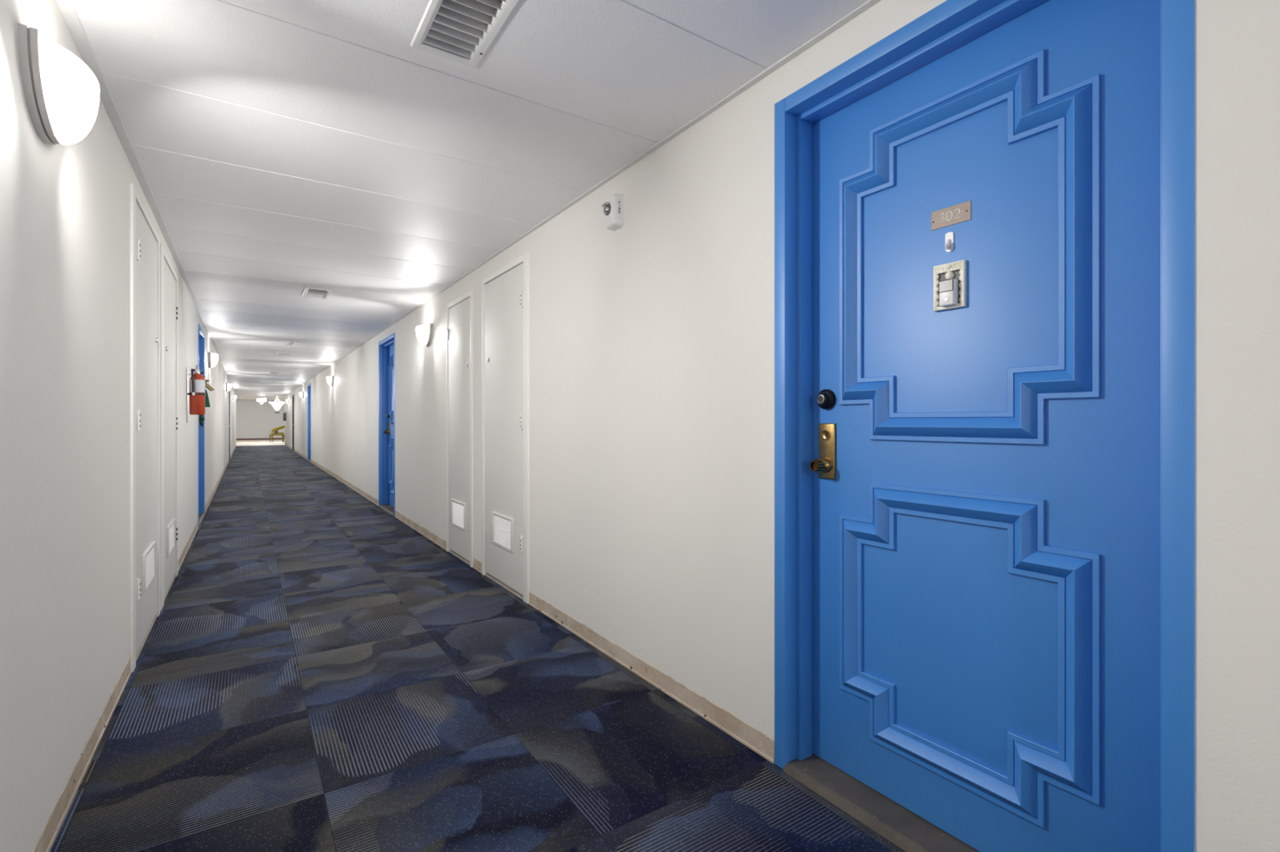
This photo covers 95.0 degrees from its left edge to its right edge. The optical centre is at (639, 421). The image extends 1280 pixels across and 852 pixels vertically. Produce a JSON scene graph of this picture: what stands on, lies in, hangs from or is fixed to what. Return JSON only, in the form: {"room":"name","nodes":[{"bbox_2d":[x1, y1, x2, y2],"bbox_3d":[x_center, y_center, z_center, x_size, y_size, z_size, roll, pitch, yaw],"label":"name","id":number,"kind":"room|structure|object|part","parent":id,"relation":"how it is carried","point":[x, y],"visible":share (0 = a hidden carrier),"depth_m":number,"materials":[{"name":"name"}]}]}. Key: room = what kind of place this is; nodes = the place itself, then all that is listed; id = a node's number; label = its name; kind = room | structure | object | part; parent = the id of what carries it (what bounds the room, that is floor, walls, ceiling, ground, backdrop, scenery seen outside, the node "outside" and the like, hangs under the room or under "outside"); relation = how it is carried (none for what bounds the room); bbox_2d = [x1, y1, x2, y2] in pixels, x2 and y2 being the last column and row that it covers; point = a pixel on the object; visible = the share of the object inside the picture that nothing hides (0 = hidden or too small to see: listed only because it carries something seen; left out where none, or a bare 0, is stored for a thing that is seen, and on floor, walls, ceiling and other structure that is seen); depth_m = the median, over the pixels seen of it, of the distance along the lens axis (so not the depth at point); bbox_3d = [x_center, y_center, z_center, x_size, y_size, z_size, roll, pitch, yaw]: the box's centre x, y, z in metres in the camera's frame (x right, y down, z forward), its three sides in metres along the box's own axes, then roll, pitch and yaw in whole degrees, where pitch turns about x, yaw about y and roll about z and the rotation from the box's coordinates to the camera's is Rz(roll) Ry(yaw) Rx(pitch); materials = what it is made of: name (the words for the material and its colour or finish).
{"room":"apartment building corridor","nodes":[
{"label":"apartment building corridor","id":0,"kind":"room"},
{"bbox_2d":[0,0,235,851],"bbox_3d":[-7.889,-0.041,10.845,0.200,2.318,37.200,0,0,-34],"label":"wall","id":1,"kind":"structure","parent":0,"point":[64,209],"depth_m":1.66,"materials":[{"name":"paint"}]},
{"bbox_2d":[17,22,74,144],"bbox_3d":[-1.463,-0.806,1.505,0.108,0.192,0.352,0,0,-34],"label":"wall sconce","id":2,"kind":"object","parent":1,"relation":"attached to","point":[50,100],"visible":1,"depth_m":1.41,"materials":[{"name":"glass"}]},
{"bbox_2d":[32,657,131,851],"bbox_3d":[0.135,1.077,-0.979,0.005,0.081,8.602,0,0,-34],"label":"baseboard","id":3,"kind":"structure","parent":1,"relation":"attached to","point":[47,837],"depth_m":1.81,"materials":[{"name":"paint"}]},
{"bbox_2d":[129,182,159,672],"bbox_3d":[-2.563,0.030,2.981,0.120,2.175,0.965,0,0,-34],"label":"door","id":4,"kind":"structure","parent":1,"relation":"in","point":[144,241],"depth_m":2.87,"materials":[{"name":"paint"}]},
{"bbox_2d":[142,541,155,595],"bbox_3d":[-2.543,0.753,3.042,0.012,0.194,0.415,0,0,-34],"label":"vent grille","id":5,"kind":"object","parent":4,"relation":"attached to","point":[148,554],"depth_m":3.00,"materials":[{"name":"white metal"}]},
{"bbox_2d":[55,0,236,395],"bbox_3d":[-7.748,-1.148,10.843,0.034,0.012,37.040,0,0,-34],"label":"trim","id":6,"kind":"structure","parent":1,"relation":"attached to","point":[67,8],"depth_m":2.25,"materials":[{"name":"paint"}]},
{"bbox_2d":[160,243,177,611],"bbox_3d":[-3.132,0.035,3.830,0.116,2.165,0.990,0,0,-34],"label":"door","id":7,"kind":"structure","parent":1,"relation":"in","point":[168,277],"depth_m":3.82,"materials":[{"name":"paint"}]},
{"bbox_2d":[166,519,175,558],"bbox_3d":[-3.120,0.775,3.905,0.012,0.194,0.400,0,0,-34],"label":"vent grille","id":8,"kind":"object","parent":7,"relation":"attached to","point":[171,526],"depth_m":3.86,"materials":[{"name":"white metal"}]},
{"bbox_2d":[177,520,199,571],"bbox_3d":[-4.009,1.078,5.223,0.005,0.080,2.285,0,0,-34],"label":"baseboard","id":9,"kind":"structure","parent":1,"relation":"attached to","point":[184,553],"depth_m":5.04,"materials":[{"name":"paint"}]},
{"bbox_2d":[186,365,205,422],"bbox_3d":[-3.819,-0.229,5.059,0.126,0.489,0.125,0,0,19],"label":"fire extinguisher","id":10,"kind":"object","parent":1,"relation":"attached to","point":[197,393],"visible":1,"depth_m":5.02,"materials":[{"name":"metal"}]},
{"bbox_2d":[198,323,204,526],"bbox_3d":[-4.989,0.042,6.559,0.162,2.152,1.021,0,0,-34],"label":"door","id":11,"kind":"structure","parent":1,"relation":"in","point":[201,335],"depth_m":6.97,"materials":[{"name":"blue paint"}]},
{"bbox_2d":[199,371,214,427],"bbox_3d":[-4.895,-0.240,6.562,0.217,0.660,0.663,0,0,-34],"label":"wreath","id":12,"kind":"object","parent":11,"relation":"attached to","point":[207,386],"visible":0.11,"depth_m":6.58,"materials":[{"name":"green plant"}]},
{"bbox_2d":[208,351,212,368],"bbox_3d":[-5.697,-0.806,7.841,0.108,0.192,0.352,0,0,-34],"label":"wall sconce","id":13,"kind":"object","parent":1,"relation":"attached to","point":[210,355],"visible":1,"depth_m":7.71,"materials":[{"name":"glass"}]},
{"bbox_2d":[204,460,229,513],"bbox_3d":[-8.272,1.077,11.602,0.005,0.081,11.005,0,0,-34],"label":"baseboard","id":14,"kind":"structure","parent":1,"relation":"attached to","point":[224,468],"depth_m":9.10,"materials":[{"name":"paint"}]},
{"bbox_2d":[228,384,230,461],"bbox_3d":[-11.659,0.058,16.564,0.126,2.120,1.000,0,0,-34],"label":"door","id":15,"kind":"structure","parent":1,"relation":"in","point":[228,384],"depth_m":16.18,"materials":[{"name":"grey paint"}]},
{"bbox_2d":[235,400,284,438],"bbox_3d":[-22.324,-0.382,35.206,10.000,3.000,0.150,0,0,-34],"label":"wall","id":16,"kind":"structure","parent":0,"point":[254,420],"depth_m":34.86,"materials":[{"name":"paint"}]},
{"bbox_2d":[235,438,284,439],"bbox_3d":[-22.277,1.073,35.135,10.000,0.090,0.020,0,0,-34],"label":"baseboard","id":17,"kind":"structure","parent":16,"relation":"attached to","point":[236,438],"depth_m":34.87,"materials":[{"name":"wood"}]},
{"bbox_2d":[71,0,868,396],"bbox_3d":[-7.029,-1.151,11.414,1.964,0.010,37.210,0,0,-34],"label":"ceiling","id":18,"kind":"structure","parent":0,"point":[282,148],"depth_m":2.27,"materials":[{"name":"paint"}]},
{"bbox_2d":[276,351,291,355],"bbox_3d":[-6.058,-1.205,9.988,0.210,0.134,0.431,0,0,-34],"label":"ceiling vent","id":19,"kind":"object","parent":18,"relation":"in","point":[278,353],"visible":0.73,"depth_m":9.99,"materials":[{"name":"white metal"}]},
{"bbox_2d":[283,341,295,345],"bbox_3d":[-5.085,-1.127,8.509,0.150,0.055,0.150,0,0,-34],"label":"smoke detector","id":20,"kind":"object","parent":18,"relation":"attached to","point":[286,343],"visible":1,"depth_m":8.46,"materials":[{"name":"white plastic"}]},
{"bbox_2d":[302,287,332,299],"bbox_3d":[-2.900,-1.205,5.263,0.210,0.134,0.431,0,0,-34],"label":"ceiling vent","id":21,"kind":"object","parent":18,"relation":"in","point":[308,292],"visible":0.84,"depth_m":5.26,"materials":[{"name":"white metal"}]},
{"bbox_3d":[-2.901,-1.159,5.264,0.148,0.030,0.340,0,0,-34],"label":"blade","id":22,"kind":"part","parent":21,"relation":"part of","materials":[{"name":"metal"}]},
{"bbox_2d":[409,0,519,68],"bbox_3d":[-0.499,-1.205,1.671,0.210,0.134,0.431,0,0,-34],"label":"ceiling vent","id":23,"kind":"object","parent":18,"relation":"in","point":[462,32],"visible":0.98,"depth_m":1.72,"materials":[{"name":"white metal"}]},
{"bbox_3d":[-0.500,-1.159,1.671,0.148,0.030,0.340,0,0,-34],"label":"blade","id":24,"kind":"part","parent":23,"relation":"part of","materials":[{"name":"metal"}]},
{"bbox_2d":[48,440,906,851],"bbox_3d":[-9.281,1.168,15.688,10.000,0.100,46.800,0,0,-34],"label":"floor","id":25,"kind":"structure","parent":0,"point":[315,672],"depth_m":2.15,"materials":[{"name":"carpet"}]},
{"bbox_2d":[269,425,284,442],"bbox_3d":[-19.064,0.658,30.919,0.795,0.921,0.690,0,0,-34],"label":"lounge chair","id":26,"kind":"object","parent":25,"relation":"on","point":[272,434],"visible":0.96,"depth_m":30.66,"materials":[{"name":"yellow fabric"}]},
{"bbox_3d":[-19.100,0.688,30.896,0.608,0.140,0.660,0,0,-34],"label":"seat","id":27,"kind":"part","parent":26,"relation":"part of","materials":[{"name":"yellow fabric"}]},
{"bbox_3d":[-18.921,0.760,30.642,0.724,0.254,0.070,0,0,-34],"label":"frame rail","id":28,"kind":"part","parent":26,"relation":"part of","materials":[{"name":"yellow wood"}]},
{"bbox_3d":[-19.023,0.398,30.947,0.696,0.400,0.680,0,0,-34],"label":"backrest","id":29,"kind":"part","parent":26,"relation":"part of","materials":[{"name":"yellow fabric"}]},
{"bbox_2d":[284,0,1279,851],"bbox_3d":[-6.173,-0.041,11.991,0.200,2.318,37.200,0,0,-34],"label":"wall","id":30,"kind":"structure","parent":0,"point":[651,339],"depth_m":2.15,"materials":[{"name":"paint"}]},
{"bbox_2d":[283,411,286,421],"bbox_3d":[-15.756,-0.186,26.026,0.125,0.489,0.126,0,0,4],"label":"fire extinguisher","id":31,"kind":"object","parent":30,"relation":"attached to","point":[284,413],"visible":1,"depth_m":25.98,"materials":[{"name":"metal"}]},
{"bbox_2d":[292,394,293,449],"bbox_3d":[-13.071,0.058,22.236,0.126,2.120,1.000,0,0,-34],"label":"door","id":32,"kind":"structure","parent":30,"relation":"in","point":[293,394],"depth_m":22.58,"materials":[{"name":"grey paint"}]},
{"bbox_2d":[293,448,307,459],"bbox_3d":[-11.190,1.077,19.313,0.005,0.081,5.940,0,0,-34],"label":"baseboard","id":33,"kind":"structure","parent":30,"relation":"attached to","point":[295,451],"depth_m":18.87,"materials":[{"name":"paint"}]},
{"bbox_2d":[307,383,311,462],"bbox_3d":[-9.194,0.042,16.456,0.162,2.152,1.021,0,0,-34],"label":"door","id":34,"kind":"structure","parent":30,"relation":"in","point":[309,384],"depth_m":16.82,"materials":[{"name":"blue paint"}]},
{"bbox_2d":[329,376,333,386],"bbox_3d":[-6.274,-0.806,11.864,0.108,0.192,0.352,0,0,-34],"label":"wall sconce","id":35,"kind":"object","parent":30,"relation":"attached to","point":[331,378],"visible":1,"depth_m":11.80,"materials":[{"name":"glass"}]},
{"bbox_2d":[311,459,378,506],"bbox_3d":[-6.200,1.077,11.847,0.005,0.081,9.959,0,0,-34],"label":"baseboard","id":36,"kind":"structure","parent":30,"relation":"attached to","point":[375,501],"depth_m":9.80,"materials":[{"name":"paint"}]},
{"bbox_2d":[378,333,395,515],"bbox_3d":[-3.089,0.042,7.321,0.162,2.152,1.021,0,0,-34],"label":"door","id":37,"kind":"structure","parent":30,"relation":"in","point":[386,346],"depth_m":7.67,"materials":[{"name":"blue paint"}]},
{"bbox_3d":[-3.069,-0.403,7.337,0.032,0.916,0.672,0,0,-34],"label":"moulding","id":38,"kind":"part","parent":37,"relation":"part of","materials":[{"name":"blue paint"}]},
{"bbox_3d":[-3.069,0.564,7.337,0.032,0.761,0.672,0,0,-34],"label":"moulding","id":39,"kind":"part","parent":37,"relation":"part of","materials":[{"name":"blue paint"}]},
{"bbox_2d":[394,510,446,550],"bbox_3d":[-2.264,1.079,5.957,0.005,0.078,2.159,0,0,-34],"label":"baseboard","id":40,"kind":"structure","parent":30,"relation":"attached to","point":[435,539],"depth_m":5.77,"materials":[{"name":"paint"}]},
{"bbox_2d":[420,323,433,346],"bbox_3d":[-2.056,-0.806,5.554,0.108,0.192,0.352,0,0,-34],"label":"wall sconce","id":41,"kind":"object","parent":30,"relation":"attached to","point":[426,331],"visible":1,"depth_m":5.52,"materials":[{"name":"glass"}]},
{"bbox_2d":[446,289,473,567],"bbox_3d":[-1.434,0.058,4.789,0.123,2.120,0.692,0,0,-34],"label":"door","id":42,"kind":"structure","parent":30,"relation":"in","point":[460,312],"depth_m":4.74,"materials":[{"name":"paint"}]},
{"bbox_2d":[450,498,466,531],"bbox_3d":[-1.477,0.759,4.766,0.012,0.214,0.378,0,0,-34],"label":"vent grille","id":43,"kind":"object","parent":42,"relation":"attached to","point":[458,506],"depth_m":4.75,"materials":[{"name":"white metal"}]},
{"bbox_2d":[472,558,481,573],"bbox_3d":[-1.212,1.079,4.383,0.005,0.077,0.216,0,0,-34],"label":"baseboard","id":44,"kind":"structure","parent":30,"relation":"attached to","point":[477,564],"depth_m":4.39,"materials":[{"name":"paint"}]},
{"bbox_2d":[481,252,528,604],"bbox_3d":[-0.879,0.043,3.961,0.120,2.150,0.843,0,0,-34],"label":"door","id":45,"kind":"structure","parent":30,"relation":"in","point":[505,291],"depth_m":3.89,"materials":[{"name":"paint"}]},
{"bbox_2d":[491,511,513,552],"bbox_3d":[-0.924,0.741,3.939,0.012,0.218,0.378,0,0,-34],"label":"vent grille","id":46,"kind":"object","parent":45,"relation":"attached to","point":[502,522],"depth_m":3.93,"materials":[{"name":"white metal"}]},
{"bbox_2d":[284,0,880,396],"bbox_3d":[-6.222,-1.148,11.863,0.024,0.012,37.040,0,0,-34],"label":"trim","id":47,"kind":"structure","parent":30,"relation":"attached to","point":[869,3],"depth_m":2.26,"materials":[{"name":"paint"}]},
{"bbox_2d":[601,193,623,231],"bbox_3d":[-0.134,-0.968,2.709,0.072,0.155,0.102,0,0,-34],"label":"fire alarm strobe","id":48,"kind":"object","parent":30,"relation":"attached to","point":[613,206],"visible":1,"depth_m":2.68,"materials":[{"name":"white plastic"}]},
{"bbox_2d":[601,201,609,207],"bbox_3d":[-0.158,-0.995,2.696,0.017,0.011,0.048,0,0,-34],"label":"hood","id":49,"kind":"object","parent":48,"relation":"attached to","point":[606,204],"depth_m":2.69,"materials":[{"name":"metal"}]},
{"bbox_3d":[-0.146,-0.971,2.705,0.005,0.101,0.060,0,0,-34],"label":"plate","id":50,"kind":"part","parent":48,"relation":"part of","materials":[{"name":"white plastic"}]},
{"bbox_2d":[528,591,774,764],"bbox_3d":[-0.119,1.078,2.747,0.005,0.080,2.003,0,0,-34],"label":"baseboard","id":51,"kind":"structure","parent":30,"relation":"attached to","point":[749,736],"depth_m":2.39,"materials":[{"name":"paint"}]},
{"bbox_2d":[774,0,1195,851],"bbox_3d":[0.781,0.042,1.528,0.162,2.152,1.021,0,0,-34],"label":"door","id":52,"kind":"structure","parent":30,"relation":"in","point":[984,212],"depth_m":1.46,"materials":[{"name":"blue paint"}]},
{"bbox_3d":[0.559,0.141,1.847,0.036,0.041,0.041,0,0,-34],"label":"knob","id":53,"kind":"part","parent":52,"relation":"part of","materials":[{"name":"gold metal"}]},
{"bbox_2d":[821,429,831,440],"bbox_3d":[0.592,0.044,1.869,0.004,0.037,0.037,0,0,-34],"label":"cylinder","id":54,"kind":"object","parent":52,"relation":"on","point":[825,433],"depth_m":1.87,"materials":[{"name":"gold metal"}]},
{"bbox_3d":[0.597,0.096,1.872,0.010,0.178,0.062,0,0,-34],"label":"handle plate","id":55,"kind":"part","parent":52,"relation":"part of","materials":[{"name":"gold metal"}]},
{"bbox_3d":[0.817,-0.355,1.546,0.005,0.112,0.074,0,0,-34],"label":"knocker plate","id":56,"kind":"part","parent":52,"relation":"part of","materials":[{"name":"silver metal"}]},
{"bbox_3d":[0.819,-0.541,1.546,0.002,0.050,0.104,0,0,-34],"label":"number plate","id":57,"kind":"part","parent":52,"relation":"part of","materials":[{"name":"brown metal"}]},
{"bbox_3d":[0.802,-0.403,1.545,0.032,0.916,0.672,0,0,-34],"label":"moulding","id":58,"kind":"part","parent":52,"relation":"part of","materials":[{"name":"blue paint"}]},
{"bbox_3d":[0.802,0.564,1.545,0.032,0.761,0.672,0,0,-34],"label":"moulding","id":59,"kind":"part","parent":52,"relation":"part of","materials":[{"name":"blue paint"}]},
{"bbox_3d":[-19.574,-1.932,31.090,10.000,0.100,9.750,0,0,-34],"label":"ceiling","id":60,"kind":"structure","parent":0,"visible":0},
{"bbox_2d":[235,395,284,400],"bbox_3d":[-22.032,-1.562,34.769,10.000,0.640,0.900,0,0,-34],"label":"soffit","id":61,"kind":"structure","parent":60,"relation":"attached to","point":[237,397],"depth_m":34.12,"materials":[{"name":"paint"}]},
{"bbox_2d":[256,395,266,404],"bbox_3d":[-19.512,-1.377,30.259,0.422,1.010,0.424,0,0,-11],"label":"chandelier","id":62,"kind":"object","parent":60,"relation":"hanging from","point":[264,399],"visible":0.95,"depth_m":30.14,"materials":[{"name":"glass"}]},
{"bbox_2d":[269,396,284,410],"bbox_3d":[-18.946,-1.212,30.637,0.740,1.340,0.740,0,0,-34],"label":"pendant lamp","id":63,"kind":"object","parent":60,"relation":"hanging from","point":[277,406],"visible":0.96,"depth_m":30.51,"materials":[{"name":"white glass"}]},
{"bbox_3d":[-18.946,-0.762,30.637,0.740,0.440,0.740,0,0,-34],"label":"lamp shade","id":64,"kind":"part","parent":63,"relation":"part of","materials":[{"name":"white glass"}]}
]}

